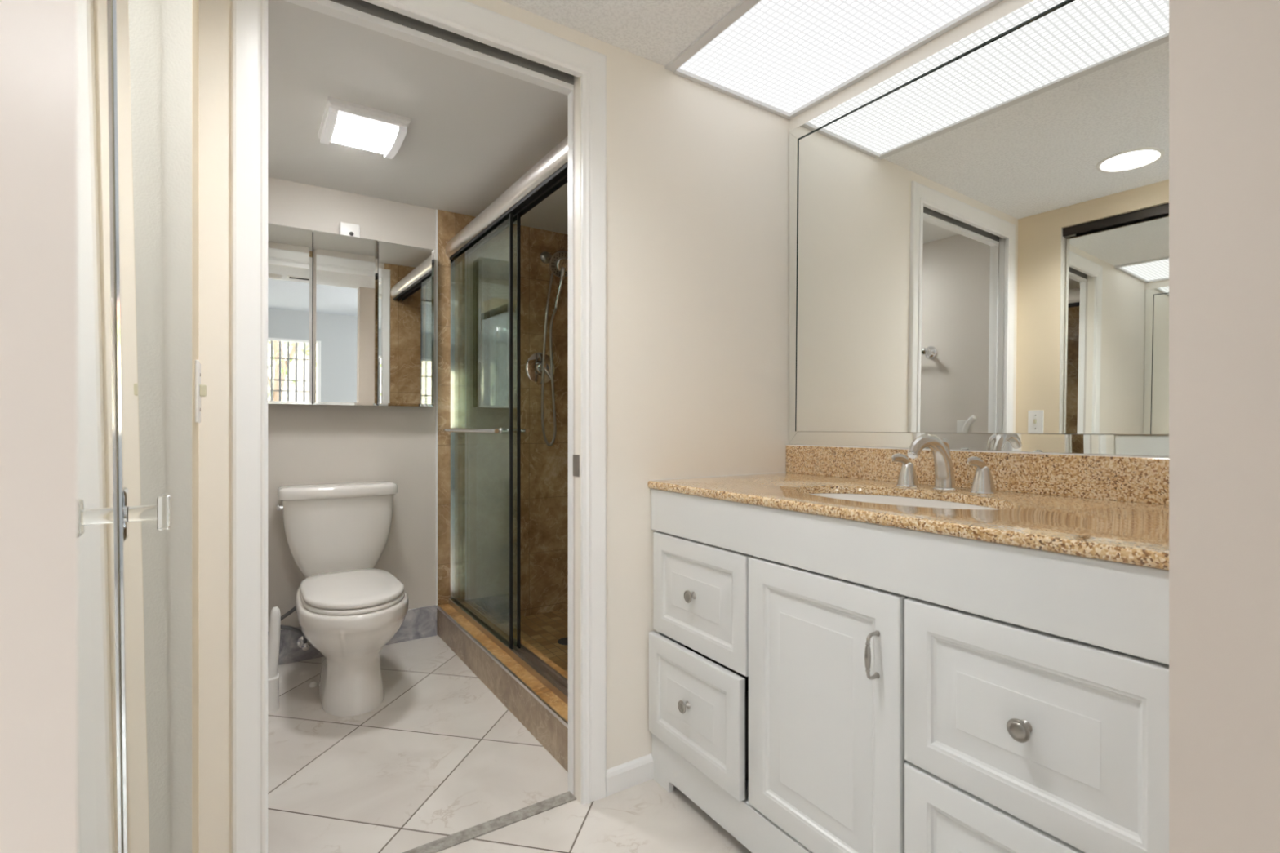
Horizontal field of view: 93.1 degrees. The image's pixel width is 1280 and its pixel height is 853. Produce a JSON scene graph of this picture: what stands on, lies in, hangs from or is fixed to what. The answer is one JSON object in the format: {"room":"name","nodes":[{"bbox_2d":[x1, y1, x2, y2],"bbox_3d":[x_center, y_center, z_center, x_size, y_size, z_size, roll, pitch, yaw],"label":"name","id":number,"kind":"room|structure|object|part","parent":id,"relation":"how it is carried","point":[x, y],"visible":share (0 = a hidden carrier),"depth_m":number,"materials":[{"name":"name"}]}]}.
{"room":"bathroom","nodes":[
{"label":"bathroom","id":0,"kind":"room"},
{"bbox_2d":[191,0,199,852],"bbox_3d":[-0.583,-0.024,0.666,0.100,2.168,1.274,0,0,-33],"label":"wall","id":1,"kind":"structure","parent":0,"point":[195,3],"depth_m":1.13,"materials":[{"name":"beige paint"}]},
{"bbox_2d":[160,0,191,852],"bbox_3d":[-0.812,0.024,1.043,0.066,2.072,0.001,0,0,-33],"label":"trim","id":2,"kind":"structure","parent":1,"relation":"attached to","point":[175,15],"depth_m":1.05,"materials":[{"name":"grey paint"}]},
{"bbox_2d":[195,360,206,422],"bbox_3d":[-0.833,-0.065,1.150,0.016,0.116,0.070,0,0,-33],"label":"light switch","id":3,"kind":"object","parent":1,"relation":"attached to","point":[200,389],"visible":1,"depth_m":1.12,"materials":[{"name":"white plastic"}]},
{"bbox_3d":[-0.837,-0.065,1.147,0.006,0.116,0.070,0,0,-33],"label":"plate","id":4,"kind":"part","parent":3,"relation":"part of","materials":[{"name":"white plastic"}]},
{"bbox_3d":[-0.522,-0.988,0.590,0.050,0.044,1.071,0,0,-33],"label":"door track","id":5,"kind":"object","parent":1,"relation":"attached to","visible":0},
{"bbox_2d":[77,0,171,852],"bbox_3d":[-0.537,0.043,0.629,0.076,2.014,0.984,0,0,-33],"label":"mirror door","id":6,"kind":"structure","parent":5,"relation":"hanging from","point":[124,504],"depth_m":0.63,"materials":[{"name":"beige paint"}]},
{"bbox_2d":[77,0,121,852],"bbox_3d":[-0.404,0.043,0.421,0.023,2.006,0.482,0,0,-34],"label":"mirror","id":7,"kind":"object","parent":6,"relation":"attached to","point":[99,286],"depth_m":0.54,"materials":[{"name":"silver metal"}]},
{"bbox_3d":[-0.551,0.094,0.648,0.004,0.056,0.028,0,0,-33],"label":"knob","id":8,"kind":"part","parent":6,"relation":"part of","materials":[{"name":"silver metal"}]},
{"bbox_3d":[-0.538,0.094,0.656,0.026,0.017,0.017,0,0,-33],"label":"stem","id":9,"kind":"part","parent":6,"relation":"part of","materials":[{"name":"white plastic"}]},
{"bbox_2d":[116,0,170,852],"bbox_3d":[-0.679,0.043,0.833,0.023,2.006,0.484,0,0,-33],"label":"mirror","id":10,"kind":"object","parent":6,"relation":"attached to","point":[141,471],"depth_m":0.78,"materials":[{"name":"silver metal"}]},
{"bbox_2d":[267,177,568,631],"bbox_3d":[-1.005,-0.024,3.148,2.090,2.168,0.084,0,0,-33],"label":"wall","id":11,"kind":"structure","parent":0,"point":[486,271],"depth_m":3.15,"materials":[{"name":"paint"}]},
{"bbox_2d":[280,605,310,650],"bbox_3d":[-1.537,0.832,2.687,0.153,0.346,0.086,0,0,-33],"label":"water supply valve","id":12,"kind":"object","parent":11,"relation":"attached to","point":[302,642],"visible":0.53,"depth_m":2.68,"materials":[{"name":"silver metal"}]},
{"bbox_3d":[-1.480,0.975,2.685,0.034,0.034,0.021,0,0,-33],"label":"handle","id":13,"kind":"part","parent":12,"relation":"part of","materials":[{"name":"silver metal"}]},
{"bbox_2d":[267,223,434,406],"bbox_3d":[-1.367,-0.484,2.801,0.790,0.772,0.104,0,0,-33],"label":"medicine cabinet","id":14,"kind":"object","parent":11,"relation":"attached to","point":[351,319],"visible":0.85,"depth_m":2.77,"materials":[{"name":"grey metal"}]},
{"bbox_3d":[-1.567,-0.484,2.622,0.260,0.772,0.023,0,0,-33],"label":"door","id":15,"kind":"part","parent":14,"relation":"part of","materials":[{"name":"silver metal"}]},
{"bbox_3d":[-1.343,-0.484,2.769,0.267,0.772,0.023,0,0,-33],"label":"door","id":16,"kind":"part","parent":14,"relation":"part of","materials":[{"name":"silver metal"}]},
{"bbox_2d":[338,222,359,237],"bbox_3d":[-1.351,-0.903,2.818,0.084,0.073,0.045,0,0,-33],"label":"air freshener","id":17,"kind":"object","parent":14,"relation":"on","point":[344,228],"visible":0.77,"depth_m":2.80,"materials":[{"name":"white plastic"}]},
{"bbox_3d":[-1.122,-0.484,2.915,0.254,0.772,0.014,0,0,-33],"label":"door","id":18,"kind":"part","parent":14,"relation":"part of","materials":[{"name":"silver metal"}]},
{"bbox_2d":[267,604,437,665],"bbox_3d":[-1.401,0.984,2.835,0.884,0.152,0.011,0,0,-33],"label":"baseboard","id":19,"kind":"structure","parent":11,"relation":"attached to","point":[421,622],"depth_m":2.98,"materials":[{"name":"grey stone"}]},
{"bbox_2d":[435,209,437,605],"bbox_3d":[-1.034,-0.097,3.079,0.008,2.010,0.006,0,0,-33],"label":"trim","id":20,"kind":"structure","parent":11,"relation":"attached to","point":[436,210],"depth_m":3.08,"materials":[{"name":"white paint"}]},
{"bbox_2d":[525,352,555,384],"bbox_3d":[-0.539,-0.325,3.363,0.176,0.176,0.069,0,0,-33],"label":"shower valve","id":21,"kind":"object","parent":11,"relation":"attached to","point":[534,363],"visible":0.83,"depth_m":3.36,"materials":[{"name":"silver metal"}]},
{"bbox_3d":[-0.525,-0.309,3.354,0.075,0.094,0.040,0,0,-33],"label":"lever","id":22,"kind":"part","parent":21,"relation":"part of","materials":[{"name":"silver metal"}]},
{"bbox_2d":[540,250,568,446],"bbox_3d":[-0.472,-0.437,3.330,0.213,1.094,0.132,0,0,35],"label":"shower fixture","id":23,"kind":"object","parent":11,"relation":"attached to","point":[558,261],"visible":0.85,"depth_m":3.32,"materials":[{"name":"grey metal"}]},
{"bbox_3d":[-0.487,-0.929,3.352,0.021,0.062,0.117,0,0,-38],"label":"arm","id":24,"kind":"part","parent":23,"relation":"part of","materials":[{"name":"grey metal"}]},
{"bbox_2d":[199,0,789,852],"bbox_3d":[-0.409,-0.024,1.564,2.240,2.168,0.033,0,0,-33],"label":"wall","id":25,"kind":"structure","parent":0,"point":[697,175],"depth_m":1.82,"materials":[{"name":"white paint"}]},
{"bbox_2d":[231,0,606,852],"bbox_3d":[-0.493,-0.002,1.528,0.891,2.124,0.097,0,0,-33],"label":"door frame","id":26,"kind":"structure","parent":25,"relation":"attached to","point":[461,29],"depth_m":1.43,"materials":[{"name":"white paint"}]},
{"bbox_3d":[-0.182,0.111,1.723,0.006,0.062,0.036,0,0,-33],"label":"strike plate","id":27,"kind":"part","parent":26,"relation":"part of","materials":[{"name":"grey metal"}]},
{"bbox_2d":[606,753,653,796],"bbox_3d":[-0.028,1.026,1.788,0.170,0.069,0.013,0,0,-33],"label":"baseboard","id":28,"kind":"structure","parent":25,"relation":"attached to","point":[632,773],"depth_m":1.78,"materials":[{"name":"white paint"}]},
{"bbox_2d":[267,0,742,234],"bbox_3d":[-0.394,-1.136,1.759,2.520,0.064,3.130,0,0,-33],"label":"ceiling","id":29,"kind":"structure","parent":0,"point":[474,131],"depth_m":2.05,"materials":[{"name":"white paint"}]},
{"bbox_2d":[317,96,410,159],"bbox_3d":[-1.020,-1.078,2.232,0.265,0.052,0.320,0,0,-33],"label":"ceiling light","id":30,"kind":"object","parent":29,"relation":"attached to","point":[344,122],"visible":1,"depth_m":2.17,"materials":[{"name":"white paint"}]},
{"bbox_2d":[665,0,1004,119],"bbox_3d":[0.656,-1.104,1.484,0.549,0.016,1.272,0,0,-33],"label":"recessed light","id":31,"kind":"object","parent":29,"relation":"in","point":[782,58],"visible":1,"depth_m":1.76,"materials":[{"name":"white plastic"}]},
{"bbox_2d":[267,608,751,852],"bbox_3d":[-0.399,1.094,1.785,2.500,0.092,3.180,0,0,-33],"label":"floor","id":32,"kind":"structure","parent":0,"point":[441,755],"depth_m":1.82,"materials":[{"name":"tile"}]},
{"bbox_2d":[267,606,280,713],"bbox_3d":[-1.405,0.871,2.272,0.099,0.378,0.094,0,0,-33],"label":"toilet brush","id":33,"kind":"object","parent":32,"relation":"on","point":[273,639],"visible":0.73,"depth_m":2.27,"materials":[{"name":"white plastic"}]},
{"bbox_3d":[-1.391,0.810,2.281,0.066,0.256,0.056,0,0,-33],"label":"handle","id":34,"kind":"part","parent":33,"relation":"part of","materials":[{"name":"white plastic"}]},
{"bbox_2d":[275,480,408,716],"bbox_3d":[-1.186,0.660,2.465,0.484,0.800,0.831,0,0,-33],"label":"toilet","id":35,"kind":"object","parent":32,"relation":"on","point":[348,609],"visible":1,"depth_m":2.37,"materials":[{"name":"white ceramic"}]},
{"bbox_3d":[-1.528,0.344,2.568,0.027,0.028,0.028,0,0,-33],"label":"flush lever","id":36,"kind":"part","parent":35,"relation":"part of","materials":[{"name":"silver metal"}]},
{"bbox_3d":[-1.351,0.285,2.723,0.476,0.051,0.218,0,0,-33],"label":"tank lid","id":37,"kind":"part","parent":35,"relation":"part of","materials":[{"name":"white ceramic"}]},
{"bbox_3d":[-1.353,0.485,2.726,0.447,0.346,0.196,0,0,-33],"label":"tank","id":38,"kind":"part","parent":35,"relation":"part of","materials":[{"name":"white ceramic"}]},
{"bbox_3d":[-1.119,0.650,2.361,0.352,0.016,0.557,0,0,-33],"label":"seat","id":39,"kind":"part","parent":35,"relation":"part of","materials":[{"name":"white ceramic"}]},
{"bbox_3d":[-1.124,0.626,2.368,0.348,0.026,0.568,0,0,-33],"label":"seat lid","id":40,"kind":"part","parent":35,"relation":"part of","materials":[{"name":"white ceramic"}]},
{"bbox_3d":[-1.172,0.860,2.441,0.380,0.401,0.775,0,0,-33],"label":"bowl","id":41,"kind":"part","parent":35,"relation":"part of","materials":[{"name":"white ceramic"}]},
{"bbox_2d":[402,791,576,852],"bbox_3d":[-0.498,1.058,1.537,0.735,0.004,0.043,0,0,-33],"label":"threshold","id":42,"kind":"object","parent":32,"relation":"on","point":[460,837],"depth_m":1.61,"materials":[{"name":"grey stone"}]},
{"bbox_2d":[437,600,568,772],"bbox_3d":[-0.533,0.985,2.481,0.176,0.151,1.548,0,0,-33],"label":"shower curb","id":43,"kind":"object","parent":32,"relation":"on","point":[537,708],"visible":0.55,"depth_m":2.29,"materials":[{"name":"stone"}]},
{"bbox_2d":[443,135,568,705],"bbox_3d":[-0.526,-0.028,2.486,0.151,1.876,1.547,0,0,-33],"label":"shower door frame","id":44,"kind":"structure","parent":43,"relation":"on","point":[549,174],"depth_m":2.46,"materials":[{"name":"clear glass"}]},
{"bbox_3d":[-0.533,-0.917,2.481,0.088,0.098,1.547,0,0,-33],"label":"header rail","id":45,"kind":"part","parent":44,"relation":"part of","materials":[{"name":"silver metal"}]},
{"bbox_2d":[557,637,568,644],"bbox_3d":[-0.350,1.046,2.955,0.104,0.003,0.104,0,0,-33],"label":"shower drain","id":46,"kind":"object","parent":32,"relation":"on","point":[564,641],"visible":0.59,"depth_m":2.95,"materials":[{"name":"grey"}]},
{"bbox_2d":[648,488,1168,852],"bbox_3d":[0.611,0.624,1.454,0.655,0.872,1.263,0,0,-33],"label":"vanity cabinet","id":47,"kind":"object","parent":32,"relation":"on","point":[818,683],"visible":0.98,"depth_m":1.13,"materials":[{"name":"white paint"}]},
{"bbox_3d":[0.121,0.758,1.643,0.026,0.034,0.034,0,0,-33],"label":"knob","id":48,"kind":"part","parent":47,"relation":"part of","materials":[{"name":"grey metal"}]},
{"bbox_3d":[0.137,0.460,1.643,0.026,0.034,0.034,0,0,-33],"label":"knob","id":49,"kind":"part","parent":47,"relation":"part of","materials":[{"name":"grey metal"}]},
{"bbox_3d":[0.141,0.766,1.652,0.020,0.296,0.407,0,0,-32],"label":"drawer","id":50,"kind":"part","parent":47,"relation":"part of","materials":[{"name":"white paint"}]},
{"bbox_3d":[0.156,0.464,1.654,0.020,0.293,0.410,0,0,-32],"label":"drawer","id":51,"kind":"part","parent":47,"relation":"part of","materials":[{"name":"white paint"}]},
{"bbox_3d":[0.379,0.616,1.300,0.020,0.597,0.411,0,0,-32],"label":"door","id":52,"kind":"part","parent":47,"relation":"part of","materials":[{"name":"white paint"}]},
{"bbox_3d":[0.440,0.436,1.150,0.036,0.091,0.012,0,0,-33],"label":"handle","id":53,"kind":"part","parent":47,"relation":"part of","materials":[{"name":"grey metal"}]},
{"bbox_2d":[647,444,1168,569],"bbox_3d":[0.618,0.125,1.458,0.640,0.122,1.272,0,0,-33],"label":"countertop","id":54,"kind":"structure","parent":47,"relation":"on","point":[1113,508],"depth_m":1.35,"materials":[{"name":"stone"}]},
{"bbox_2d":[810,493,998,509],"bbox_3d":[0.607,0.259,1.445,0.376,0.146,0.576,0,0,-33],"label":"sink basin","id":55,"kind":"object","parent":54,"relation":"in","point":[886,500],"visible":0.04,"depth_m":1.60,"materials":[{"name":"white ceramic"}]},
{"bbox_2d":[891,433,997,494],"bbox_3d":[0.732,0.091,1.530,0.184,0.146,0.261,0,0,-33],"label":"faucet","id":56,"kind":"object","parent":54,"relation":"on","point":[983,483],"visible":1,"depth_m":1.53,"materials":[{"name":"silver metal"}]},
{"bbox_3d":[0.710,0.115,1.635,0.098,0.086,0.055,0,0,-33],"label":"handle","id":57,"kind":"part","parent":56,"relation":"part of","materials":[{"name":"silver metal"}]},
{"bbox_3d":[0.732,0.090,1.525,0.177,0.143,0.049,0,0,-33],"label":"spout","id":58,"kind":"part","parent":56,"relation":"part of","materials":[{"name":"silver metal"}]},
{"bbox_3d":[0.788,0.066,1.562,0.041,0.076,0.008,0,0,-33],"label":"lift rod","id":59,"kind":"part","parent":56,"relation":"part of","materials":[{"name":"silver metal"}]},
{"bbox_3d":[0.820,0.115,1.468,0.098,0.086,0.055,0,0,-33],"label":"handle","id":60,"kind":"part","parent":56,"relation":"part of","materials":[{"name":"silver metal"}]},
{"bbox_3d":[0.601,0.767,0.947,0.020,0.294,0.407,0,0,-32],"label":"drawer","id":61,"kind":"part","parent":47,"relation":"part of","materials":[{"name":"white paint"}]},
{"bbox_3d":[0.586,0.464,0.930,0.027,0.034,0.034,0,0,-33],"label":"knob","id":62,"kind":"part","parent":47,"relation":"part of","materials":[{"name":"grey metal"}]},
{"bbox_3d":[0.601,0.465,0.947,0.029,0.296,0.407,0,0,-33],"label":"drawer","id":63,"kind":"part","parent":47,"relation":"part of","materials":[{"name":"white paint"}]},
{"bbox_2d":[573,75,574,795],"bbox_3d":[-0.319,-0.024,1.663,2.500,2.168,0.033,0,0,-33],"label":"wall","id":64,"kind":"structure","parent":0,"point":[574,76],"depth_m":1.73,"materials":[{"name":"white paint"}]},
{"bbox_2d":[0,0,1279,852],"bbox_3d":[0.360,-0.160,0.453,2.340,2.440,0.120,0,0,-33],"label":"wall","id":65,"kind":"structure","parent":0,"point":[1224,55],"depth_m":0.62,"materials":[{"name":"beige paint"}]},
{"bbox_2d":[789,0,1168,456],"bbox_3d":[0.943,-0.024,1.621,0.080,2.168,1.427,0,0,-33],"label":"wall","id":66,"kind":"structure","parent":0,"point":[1005,7],"depth_m":1.75,"materials":[{"name":"white paint"}]},
{"bbox_2d":[786,445,1168,505],"bbox_3d":[0.877,0.116,1.629,0.020,0.097,1.272,0,0,-33],"label":"backsplash","id":67,"kind":"structure","parent":66,"relation":"attached to","point":[1131,479],"depth_m":1.50,"materials":[{"name":"stone"}]},
{"bbox_2d":[788,0,1168,456],"bbox_3d":[0.877,-0.493,1.630,0.020,1.113,1.267,0,0,-33],"label":"vanity mirror","id":68,"kind":"object","parent":66,"relation":"attached to","point":[979,233],"visible":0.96,"depth_m":1.56,"materials":[{"name":"silver metal"}]}
]}

